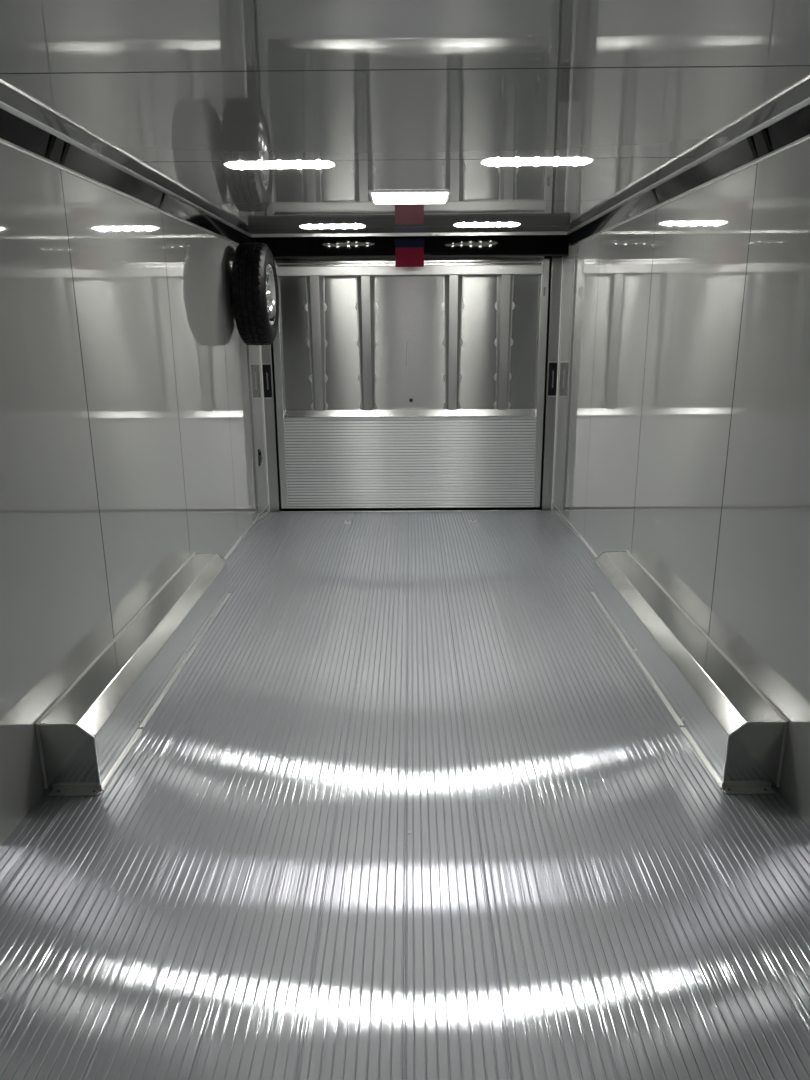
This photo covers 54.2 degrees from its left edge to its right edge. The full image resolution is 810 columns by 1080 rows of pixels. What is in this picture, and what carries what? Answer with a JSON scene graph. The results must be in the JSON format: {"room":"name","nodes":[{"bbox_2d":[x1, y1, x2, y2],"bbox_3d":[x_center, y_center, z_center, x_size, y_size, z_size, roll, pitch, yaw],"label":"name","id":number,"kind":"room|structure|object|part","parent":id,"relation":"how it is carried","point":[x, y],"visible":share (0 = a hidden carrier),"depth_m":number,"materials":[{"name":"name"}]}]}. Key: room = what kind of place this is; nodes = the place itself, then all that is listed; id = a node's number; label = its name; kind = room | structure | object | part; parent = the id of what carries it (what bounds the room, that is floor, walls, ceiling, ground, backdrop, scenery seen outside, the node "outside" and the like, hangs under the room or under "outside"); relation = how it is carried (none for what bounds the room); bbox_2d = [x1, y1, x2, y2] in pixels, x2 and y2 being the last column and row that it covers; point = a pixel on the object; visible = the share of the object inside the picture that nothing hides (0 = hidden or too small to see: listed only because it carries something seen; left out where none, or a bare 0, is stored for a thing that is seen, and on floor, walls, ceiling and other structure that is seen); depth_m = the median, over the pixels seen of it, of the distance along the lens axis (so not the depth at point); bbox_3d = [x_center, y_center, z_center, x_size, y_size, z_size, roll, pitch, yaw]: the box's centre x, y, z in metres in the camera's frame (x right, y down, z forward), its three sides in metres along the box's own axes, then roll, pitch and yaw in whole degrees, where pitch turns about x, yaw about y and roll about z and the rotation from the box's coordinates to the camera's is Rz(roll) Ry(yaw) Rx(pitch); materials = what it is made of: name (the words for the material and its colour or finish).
{"room":"cargo space","nodes":[
{"label":"cargo space","id":0,"kind":"room"},
{"bbox_2d":[0,144,268,846],"bbox_3d":[-1.266,-0.250,2.845,0.030,2.390,8.492,0,16,0],"label":"wall","id":1,"kind":"structure","parent":0,"point":[132,435],"depth_m":3.20,"materials":[{"name":"grey metal"}]},
{"bbox_2d":[0,101,252,244],"bbox_3d":[-1.231,-1.250,2.338,0.058,0.098,8.040,0,16,0],"label":"trim","id":2,"kind":"structure","parent":1,"relation":"attached to","point":[20,132],"depth_m":3.17,"materials":[{"name":"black metal"}]},
{"bbox_2d":[224,504,268,559],"bbox_3d":[-1.216,0.027,5.873,0.018,0.095,2.435,0,16,0],"label":"baseboard","id":3,"kind":"structure","parent":1,"relation":"attached to","point":[248,529],"depth_m":6.08,"materials":[{"name":"silver metal"}]},
{"bbox_2d":[230,242,278,344],"bbox_3d":[-1.094,-1.765,5.692,0.282,0.708,0.708,0,16,0],"label":"wheel","id":4,"kind":"object","parent":1,"relation":"attached to","point":[254,293],"visible":1,"depth_m":5.43,"materials":[{"name":"black rubber"}]},
{"bbox_2d":[258,449,263,465],"bbox_3d":[-1.212,-0.700,6.655,0.022,0.140,0.102,0,16,0],"label":"latch","id":5,"kind":"object","parent":1,"relation":"attached to","point":[260,453],"depth_m":6.65,"materials":[{"name":"black metal"}]},
{"bbox_2d":[260,343,280,511],"bbox_3d":[-1.177,-1.280,6.846,0.094,2.163,0.138,0,16,0],"label":"post","id":6,"kind":"object","parent":1,"relation":"attached to","point":[266,351],"visible":0.41,"depth_m":6.91,"materials":[{"name":"metal"}]},
{"bbox_2d":[262,363,271,398],"bbox_3d":[-1.178,-1.358,6.762,0.074,0.300,0.007,0,16,0],"label":"latch plate","id":7,"kind":"object","parent":6,"relation":"attached to","point":[266,366],"visible":1,"depth_m":6.76,"materials":[{"name":"black metal"}]},
{"bbox_2d":[0,510,809,1079],"bbox_3d":[0.023,0.839,3.167,2.532,0.202,8.550,0,16,0],"label":"floor","id":8,"kind":"structure","parent":0,"point":[571,892],"depth_m":2.38,"materials":[{"name":"metal"}]},
{"bbox_2d":[35,552,230,795],"bbox_3d":[-1.138,0.472,3.660,0.205,0.256,2.066,0,16,0],"label":"wheel well","id":9,"kind":"object","parent":8,"relation":"on","point":[83,738],"visible":1,"depth_m":3.10,"materials":[{"name":"metal"}]},
{"bbox_2d":[590,550,788,793],"bbox_3d":[1.188,0.461,3.641,0.205,0.256,2.066,0,16,0],"label":"wheel well","id":10,"kind":"object","parent":8,"relation":"on","point":[737,733],"visible":1,"depth_m":3.09,"materials":[{"name":"metal"}]},
{"bbox_2d":[0,0,809,235],"bbox_3d":[0.005,-1.309,2.277,2.532,0.030,7.981,0,16,0],"label":"ceiling","id":11,"kind":"structure","parent":0,"point":[398,95],"depth_m":2.30,"materials":[{"name":"grey metal"}]},
{"bbox_2d":[224,163,334,169],"bbox_3d":[-0.529,-1.580,3.347,0.461,0.014,0.057,0,16,0],"label":"recessed light","id":12,"kind":"object","parent":11,"relation":"in","point":[301,165],"visible":1,"depth_m":3.33,"materials":[{"name":"white plastic"}]},
{"bbox_2d":[300,226,364,228],"bbox_3d":[-0.509,-2.199,5.567,0.461,0.014,0.057,0,16,0],"label":"recessed light","id":13,"kind":"object","parent":11,"relation":"in","point":[304,227],"visible":1,"depth_m":5.55,"materials":[{"name":"white plastic"}]},
{"bbox_2d":[368,190,450,203],"bbox_3d":[0.026,-1.839,4.252,0.424,0.011,0.430,0,16,0],"label":"recessed light","id":14,"kind":"object","parent":11,"relation":"in","point":[377,197],"visible":1,"depth_m":4.19,"materials":[{"name":"white plastic"}]},
{"bbox_2d":[454,224,519,226],"bbox_3d":[0.573,-2.197,5.530,0.461,0.014,0.057,0,16,0],"label":"recessed light","id":15,"kind":"object","parent":11,"relation":"in","point":[468,225],"visible":1,"depth_m":5.51,"materials":[{"name":"white plastic"}]},
{"bbox_2d":[481,160,592,166],"bbox_3d":[0.552,-1.580,3.319,0.461,0.014,0.057,0,16,0],"label":"recessed light","id":16,"kind":"object","parent":11,"relation":"in","point":[538,162],"visible":1,"depth_m":3.30,"materials":[{"name":"white plastic"}]},
{"bbox_2d":[273,257,551,510],"bbox_3d":[0.041,-1.314,6.714,2.592,2.444,0.559,0,16,0],"label":"wall","id":17,"kind":"structure","parent":0,"point":[492,508],"depth_m":7.18,"materials":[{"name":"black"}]},
{"bbox_2d":[252,233,566,236],"bbox_3d":[0.031,-2.366,6.126,2.452,0.022,0.018,0,16,0],"label":"trim","id":18,"kind":"structure","parent":17,"relation":"attached to","point":[515,233],"depth_m":6.12,"materials":[{"name":"silver metal"}]},
{"bbox_2d":[395,238,423,266],"bbox_3d":[0.036,-2.275,6.266,0.236,0.212,0.003,0,16,0],"label":"tag","id":19,"kind":"object","parent":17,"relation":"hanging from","point":[408,252],"visible":1,"depth_m":6.26,"materials":[{"name":"red"}]},
{"bbox_3d":[0.036,-2.243,6.274,0.226,0.146,0.003,0,16,0],"label":"red panel","id":20,"kind":"part","parent":19,"relation":"part of","materials":[{"name":"red plastic"}]},
{"bbox_3d":[0.036,-2.345,6.246,0.236,0.066,0.003,0,16,0],"label":"blue panel","id":21,"kind":"part","parent":19,"relation":"part of","materials":[{"name":"blue"}]},
{"bbox_2d":[251,235,568,258],"bbox_3d":[0.033,-2.361,6.364,2.530,0.175,0.230,0,16,0],"label":"header beam","id":22,"kind":"structure","parent":17,"relation":"attached to","point":[500,245],"depth_m":6.26,"materials":[{"name":"black metal"}]},
{"bbox_2d":[273,257,549,508],"bbox_3d":[0.041,-1.311,6.803,2.304,2.110,0.110,0,16,0],"label":"door","id":23,"kind":"structure","parent":17,"relation":"in","point":[396,387],"depth_m":6.80,"materials":[{"name":"metal"}]},
{"bbox_3d":[0.035,-2.230,6.547,2.214,0.073,0.110,0,16,0],"label":"rail","id":24,"kind":"part","parent":23,"relation":"part of","materials":[{"name":"grey metal"}]},
{"bbox_3d":[0.046,-0.688,6.991,2.204,0.799,0.082,0,16,0],"label":"plank panel","id":25,"kind":"part","parent":23,"relation":"part of","materials":[{"name":"metal"}]},
{"bbox_2d":[553,140,809,826],"bbox_3d":[1.296,-0.263,2.825,0.030,2.390,8.492,0,16,0],"label":"wall","id":26,"kind":"structure","parent":0,"point":[682,444],"depth_m":3.33,"materials":[{"name":"grey metal"}]},
{"bbox_2d":[540,257,563,509],"bbox_3d":[1.260,-1.292,6.827,0.094,2.163,0.138,0,16,0],"label":"post","id":27,"kind":"object","parent":26,"relation":"attached to","point":[556,263],"visible":0.84,"depth_m":6.78,"materials":[{"name":"metal"}]},
{"bbox_2d":[548,361,557,396],"bbox_3d":[1.258,-1.371,6.742,0.074,0.300,0.007,0,16,0],"label":"latch plate","id":28,"kind":"object","parent":27,"relation":"attached to","point":[552,364],"visible":1,"depth_m":6.74,"materials":[{"name":"black metal"}]},
{"bbox_2d":[552,503,596,557],"bbox_3d":[1.297,0.014,5.854,0.018,0.095,2.435,0,16,0],"label":"baseboard","id":29,"kind":"structure","parent":26,"relation":"attached to","point":[572,528],"depth_m":6.07,"materials":[{"name":"silver metal"}]},
{"bbox_2d":[565,97,809,245],"bbox_3d":[1.243,-1.263,2.318,0.058,0.098,8.040,0,16,0],"label":"trim","id":30,"kind":"structure","parent":26,"relation":"attached to","point":[790,128],"depth_m":3.21,"materials":[{"name":"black metal"}]}
]}

